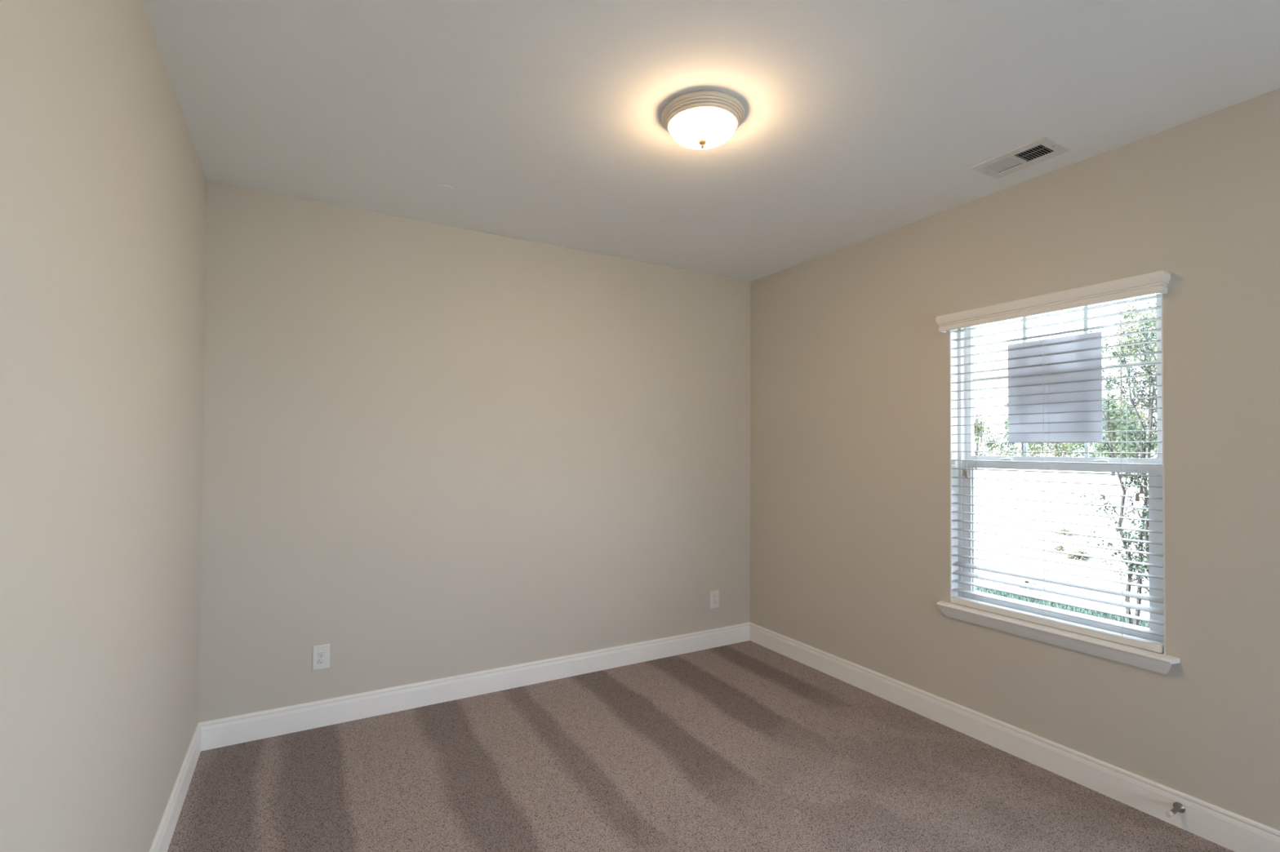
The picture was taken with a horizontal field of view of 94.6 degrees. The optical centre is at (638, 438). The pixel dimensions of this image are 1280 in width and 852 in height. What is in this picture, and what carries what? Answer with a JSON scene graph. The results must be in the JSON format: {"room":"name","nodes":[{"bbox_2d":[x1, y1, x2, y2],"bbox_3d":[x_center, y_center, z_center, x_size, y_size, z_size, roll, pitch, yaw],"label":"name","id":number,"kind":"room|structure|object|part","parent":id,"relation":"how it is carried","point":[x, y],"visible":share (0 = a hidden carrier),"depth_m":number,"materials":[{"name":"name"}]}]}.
{"room":"empty bedroom","nodes":[
{"label":"empty bedroom","id":0,"kind":"room"},
{"bbox_2d":[0,0,206,851],"bbox_3d":[-0.923,0.094,0.632,0.140,2.743,5.013,1,-1,-30],"label":"wall","id":1,"kind":"structure","parent":0,"point":[103,180],"depth_m":1.37,"materials":[{"name":"beige paint"}]},
{"bbox_2d":[149,723,200,851],"bbox_3d":[-0.863,1.399,0.651,0.014,0.134,5.013,1,-1,-30],"label":"baseboard","id":2,"kind":"structure","parent":1,"relation":"attached to","point":[164,834],"depth_m":2.31,"materials":[{"name":"white paint"}]},
{"bbox_2d":[198,181,751,722],"bbox_3d":[-0.658,0.142,3.747,3.682,2.743,0.140,1,-1,-30],"label":"wall","id":3,"kind":"structure","parent":0,"point":[431,451],"depth_m":3.41,"materials":[{"name":"beige paint"}]},
{"bbox_2d":[312,644,329,670],"bbox_3d":[-1.656,1.139,3.082,0.080,0.124,0.008,1,-1,-30],"label":"power outlet","id":4,"kind":"object","parent":3,"relation":"attached to","point":[321,654],"visible":1,"depth_m":3.08,"materials":[{"name":"white plastic"}]},
{"bbox_2d":[317,657,324,664],"bbox_3d":[-1.655,1.159,3.079,0.034,0.029,0.003,1,-1,-30],"label":"receptacle","id":5,"kind":"object","parent":4,"relation":"attached to","point":[320,660],"depth_m":3.08,"materials":[{"name":"white plastic"}]},
{"bbox_2d":[317,650,324,657],"bbox_3d":[-1.655,1.120,3.080,0.036,0.030,0.003,1,-1,-30],"label":"receptacle","id":6,"kind":"object","parent":4,"relation":"attached to","point":[320,653],"depth_m":3.08,"materials":[{"name":"white plastic"}]},
{"bbox_2d":[198,622,750,751],"bbox_3d":[-0.627,1.446,3.660,3.402,0.134,0.014,1,-1,-30],"label":"baseboard","id":7,"kind":"structure","parent":3,"relation":"attached to","point":[231,731],"depth_m":3.38,"materials":[{"name":"white paint"}]},
{"bbox_2d":[710,590,719,608],"bbox_3d":[0.560,1.181,4.341,0.080,0.124,0.008,1,-1,-30],"label":"power outlet","id":8,"kind":"object","parent":3,"relation":"attached to","point":[714,595],"visible":1,"depth_m":4.34,"materials":[{"name":"white plastic"}]},
{"bbox_2d":[167,640,1234,851],"bbox_3d":[0.608,1.567,1.486,3.682,0.160,5.293,1,-1,-30],"label":"floor","id":9,"kind":"structure","parent":0,"point":[748,746],"depth_m":2.58,"materials":[{"name":"carpet"}]},
{"bbox_2d":[141,0,1279,281],"bbox_3d":[0.624,-1.336,1.529,3.682,0.160,5.293,1,-1,-30],"label":"ceiling","id":10,"kind":"structure","parent":0,"point":[863,120],"depth_m":2.17,"materials":[{"name":"white paint"}]},
{"bbox_2d":[436,184,453,192],"bbox_3d":[-0.960,-1.242,2.932,0.084,0.004,0.084,1,-1,-30],"label":"sprinkler cover","id":11,"kind":"object","parent":10,"relation":"attached to","point":[446,188],"visible":1,"depth_m":2.93,"materials":[{"name":"white paint"}]},
{"bbox_2d":[661,90,744,149],"bbox_3d":[0.245,-1.178,2.264,0.316,0.137,0.316,1,-1,-30],"label":"ceiling light","id":12,"kind":"object","parent":10,"relation":"attached to","point":[699,119],"visible":1,"depth_m":2.18,"materials":[{"name":"white glass"}]},
{"bbox_3d":[0.245,-1.174,2.264,0.252,0.066,0.252,1,-1,-30],"label":"lamp shade","id":13,"kind":"part","parent":12,"relation":"part of","materials":[{"name":"white glass"}]},
{"bbox_2d":[970,136,1070,178],"bbox_3d":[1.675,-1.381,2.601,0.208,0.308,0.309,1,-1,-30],"label":"ceiling vent","id":14,"kind":"object","parent":10,"relation":"in","point":[1043,148],"visible":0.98,"depth_m":2.60,"materials":[{"name":"white metal"}]},
{"bbox_2d":[750,88,1279,831],"bbox_3d":[2.156,0.136,2.383,0.140,2.743,5.013,1,-1,-30],"label":"wall","id":15,"kind":"structure","parent":0,"point":[850,450],"depth_m":2.67,"materials":[{"name":"beige paint"}]},
{"bbox_2d":[749,622,1279,851],"bbox_3d":[2.082,1.440,2.325,0.014,0.134,5.013,1,-1,-30],"label":"baseboard","id":16,"kind":"structure","parent":15,"relation":"attached to","point":[1235,833],"depth_m":2.68,"materials":[{"name":"white paint"}]},
{"bbox_2d":[1165,802,1185,817],"bbox_3d":[2.051,1.428,2.263,0.102,0.037,0.037,1,-1,-30],"label":"door stop","id":17,"kind":"object","parent":16,"relation":"attached to","point":[1178,807],"visible":1,"depth_m":2.27,"materials":[{"name":"silver metal"}]},
{"bbox_3d":[2.062,1.428,2.270,0.076,0.037,0.037,1,-1,-30],"label":"post","id":18,"kind":"part","parent":17,"relation":"part of","materials":[{"name":"silver metal"}]},
{"bbox_2d":[949,293,1165,654],"bbox_3d":[1.930,0.109,2.775,0.134,1.527,0.897,1,-1,-30],"label":"window","id":19,"kind":"structure","parent":15,"relation":"in","point":[1131,468],"depth_m":2.88,"materials":[{"name":"white plastic"}]},
{"bbox_3d":[1.838,0.105,2.951,0.050,0.021,0.018,0,-1,39],"label":"lock lever","id":20,"kind":"part","parent":19,"relation":"part of","materials":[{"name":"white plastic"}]},
{"bbox_2d":[935,270,1170,653],"bbox_3d":[1.863,0.101,2.742,0.119,1.516,0.958,1,-1,-30],"label":"window blind","id":21,"kind":"object","parent":19,"relation":"attached to","point":[1154,282],"visible":0.92,"depth_m":2.66,"materials":[{"name":"white plastic"}]},
{"bbox_3d":[1.689,-0.212,3.063,0.002,0.745,0.006,0,-1,34],"label":"pull cord","id":22,"kind":"part","parent":21,"relation":"part of","materials":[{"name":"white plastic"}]},
{"bbox_3d":[1.740,0.125,3.026,0.052,1.419,0.014,1,-1,-30],"label":"ladder cord","id":23,"kind":"part","parent":21,"relation":"part of","materials":[{"name":"white fabric"}]},
{"bbox_3d":[1.894,0.122,2.754,0.052,1.419,0.014,1,-1,-30],"label":"ladder cord","id":24,"kind":"part","parent":21,"relation":"part of","materials":[{"name":"white fabric"}]},
{"bbox_3d":[1.884,0.844,2.743,0.052,0.030,0.878,1,-1,-30],"label":"rail","id":25,"kind":"part","parent":21,"relation":"part of","materials":[{"name":"white"}]},
{"bbox_3d":[2.043,0.118,2.493,0.052,1.419,0.014,1,-1,-30],"label":"ladder cord","id":26,"kind":"part","parent":21,"relation":"part of","materials":[{"name":"white fabric"}]},
{"bbox_3d":[2.049,-0.183,2.429,0.002,0.818,0.006,0,-1,34],"label":"pull cord","id":27,"kind":"part","parent":21,"relation":"part of","materials":[{"name":"white fabric"}]},
{"bbox_3d":[2.055,-0.199,2.417,0.002,0.787,0.006,0,-1,34],"label":"pull cord","id":28,"kind":"part","parent":21,"relation":"part of","materials":[{"name":"white fabric"}]},
{"bbox_2d":[1008,331,1102,443],"bbox_3d":[1.957,-0.229,2.796,0.001,0.496,0.402,1,-1,-30],"label":"paper sheet","id":29,"kind":"object","parent":19,"relation":"attached to","point":[1091,375],"visible":0.79,"depth_m":2.77,"materials":[{"name":"grey paper"}]},
{"bbox_3d":[1.927,0.821,2.768,0.003,0.005,0.722,1,-1,-30],"label":"lift rail","id":30,"kind":"part","parent":19,"relation":"part of","materials":[{"name":"white plastic"}]},
{"bbox_3d":[1.943,0.473,2.778,0.028,0.722,0.854,1,-1,-30],"label":"sash","id":31,"kind":"part","parent":19,"relation":"part of","materials":[{"name":"white plastic"}]},
{"bbox_3d":[1.972,-0.262,2.804,0.026,0.766,0.858,1,-1,-30],"label":"sash","id":32,"kind":"part","parent":19,"relation":"part of","materials":[{"name":"white plastic"}]},
{"bbox_3d":[2.037,0.101,2.601,0.050,0.021,0.018,0,-1,39],"label":"lock lever","id":33,"kind":"part","parent":19,"relation":"part of","materials":[{"name":"white plastic"}]},
{"bbox_2d":[936,600,1179,674],"bbox_3d":[1.868,0.898,2.734,0.122,0.074,0.990,1,-1,-30],"label":"window sill","id":34,"kind":"structure","parent":15,"relation":"attached to","point":[1134,656],"depth_m":2.62,"materials":[{"name":"white paint"}]},
{"label":"outside","id":35,"kind":"structure","parent":0,"visible":0},
{"bbox_2d":[973,467,1149,618],"bbox_3d":[27.342,2.594,32.780,200.000,0.300,210.000,1,-1,-30],"label":"ground","id":36,"kind":"structure","parent":35,"point":[1033,476],"depth_m":13.95,"materials":[{"name":"white"}]},
{"bbox_2d":[973,411,1012,468],"bbox_3d":[31.456,0.159,54.230,4.758,5.434,4.803,1,-1,-30],"label":"tree","id":37,"kind":"object","parent":36,"relation":"on","point":[977,429],"visible":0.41,"depth_m":53.87,"materials":[{"name":"green plant"}]},
{"bbox_2d":[989,400,1061,456],"bbox_3d":[38.170,-0.691,57.983,5.914,7.195,5.233,1,-1,-30],"label":"tree","id":38,"kind":"object","parent":36,"relation":"on","point":[1012,445],"visible":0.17,"depth_m":58.20,"materials":[{"name":"green plant"}]},
{"bbox_2d":[994,578,1062,591],"bbox_3d":[5.085,1.910,7.787,0.738,0.096,0.781,1,-1,-30],"label":"clump","id":39,"kind":"object","parent":36,"relation":"on","point":[1025,581],"visible":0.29,"depth_m":7.79,"materials":[{"name":"green plant"}]},
{"bbox_2d":[1019,443,1079,457],"bbox_3d":[43.260,0.305,61.814,6.297,5.652,5.576,1,-1,-30],"label":"tree","id":40,"kind":"object","parent":36,"relation":"on","point":[1064,446],"visible":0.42,"depth_m":60.71,"materials":[{"name":"green plant"}]},
{"bbox_2d":[974,582,1148,627],"bbox_3d":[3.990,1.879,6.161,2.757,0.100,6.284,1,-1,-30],"label":"grass","id":41,"kind":"structure","parent":36,"relation":"on","point":[1033,600],"depth_m":6.75,"materials":[{"name":"green plant"}]},
{"bbox_2d":[1080,304,1157,628],"bbox_3d":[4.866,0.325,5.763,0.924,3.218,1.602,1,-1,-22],"label":"tree","id":42,"kind":"object","parent":41,"relation":"on","point":[1140,558],"visible":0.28,"depth_m":5.77,"materials":[{"name":"green plant"}]},
{"bbox_3d":[4.745,0.446,5.993,0.722,2.981,1.031,1,-1,-30],"label":"stem","id":43,"kind":"part","parent":42,"relation":"part of","materials":[{"name":"green plant"}]},
{"bbox_3d":[4.907,0.380,5.662,0.810,3.109,0.727,1,-1,-30],"label":"stem","id":44,"kind":"part","parent":42,"relation":"part of","materials":[{"name":"green plant"}]},
{"bbox_3d":[4.905,0.356,5.558,0.795,3.151,0.829,1,-1,-30],"label":"stem","id":45,"kind":"part","parent":42,"relation":"part of","materials":[{"name":"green plant"}]},
{"bbox_3d":[4.984,0.331,5.348,0.718,3.196,0.694,1,-1,-20],"label":"stem","id":46,"kind":"part","parent":42,"relation":"part of","materials":[{"name":"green plant"}]},
{"bbox_2d":[1038,544,1086,551],"bbox_3d":[7.516,1.944,10.521,0.942,0.135,0.940,1,-1,-30],"label":"clump","id":47,"kind":"object","parent":36,"relation":"on","point":[1060,548],"visible":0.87,"depth_m":10.52,"materials":[{"name":"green plant"}]},
{"bbox_2d":[1034,527,1106,537],"bbox_3d":[9.105,1.963,12.572,1.421,0.175,1.366,1,-1,-30],"label":"clump","id":48,"kind":"object","parent":36,"relation":"on","point":[1066,530],"visible":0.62,"depth_m":12.62,"materials":[{"name":"green plant"}]},
{"bbox_2d":[1040,547,1111,562],"bbox_3d":[7.332,1.894,9.809,1.123,0.212,1.156,1,-1,-30],"label":"clump","id":49,"kind":"object","parent":36,"relation":"on","point":[1080,551],"visible":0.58,"depth_m":9.77,"materials":[{"name":"green plant"}]},
{"bbox_2d":[1067,396,1146,475],"bbox_3d":[33.377,-0.188,42.028,4.297,5.726,5.116,1,-1,-30],"label":"tree","id":50,"kind":"object","parent":36,"relation":"on","point":[1114,413],"visible":0.23,"depth_m":41.49,"materials":[{"name":"green plant"}]},
{"bbox_2d":[1071,408,1146,457],"bbox_3d":[48.060,-0.441,60.905,6.534,6.872,7.445,0,-1,21],"label":"tree","id":51,"kind":"object","parent":36,"relation":"on","point":[1117,408],"visible":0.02,"depth_m":60.87,"materials":[{"name":"green plant"}]},
{"bbox_2d":[1082,391,1157,457],"bbox_3d":[41.783,-0.667,50.983,6.153,6.973,6.293,1,-1,-30],"label":"tree","id":52,"kind":"object","parent":36,"relation":"on","point":[1143,415],"visible":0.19,"depth_m":50.27,"materials":[{"name":"green plant"}]},
{"bbox_2d":[1102,318,1156,427],"bbox_3d":[54.745,-5.613,67.224,6.485,17.472,7.681,1,-1,-30],"label":"tree","id":53,"kind":"object","parent":36,"relation":"on","point":[1131,328],"visible":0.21,"depth_m":66.34,"materials":[{"name":"green plant"}]},
{"bbox_2d":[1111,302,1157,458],"bbox_3d":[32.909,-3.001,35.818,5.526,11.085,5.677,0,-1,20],"label":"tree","id":54,"kind":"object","parent":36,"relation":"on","point":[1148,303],"visible":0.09,"depth_m":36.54,"materials":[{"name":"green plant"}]}
]}

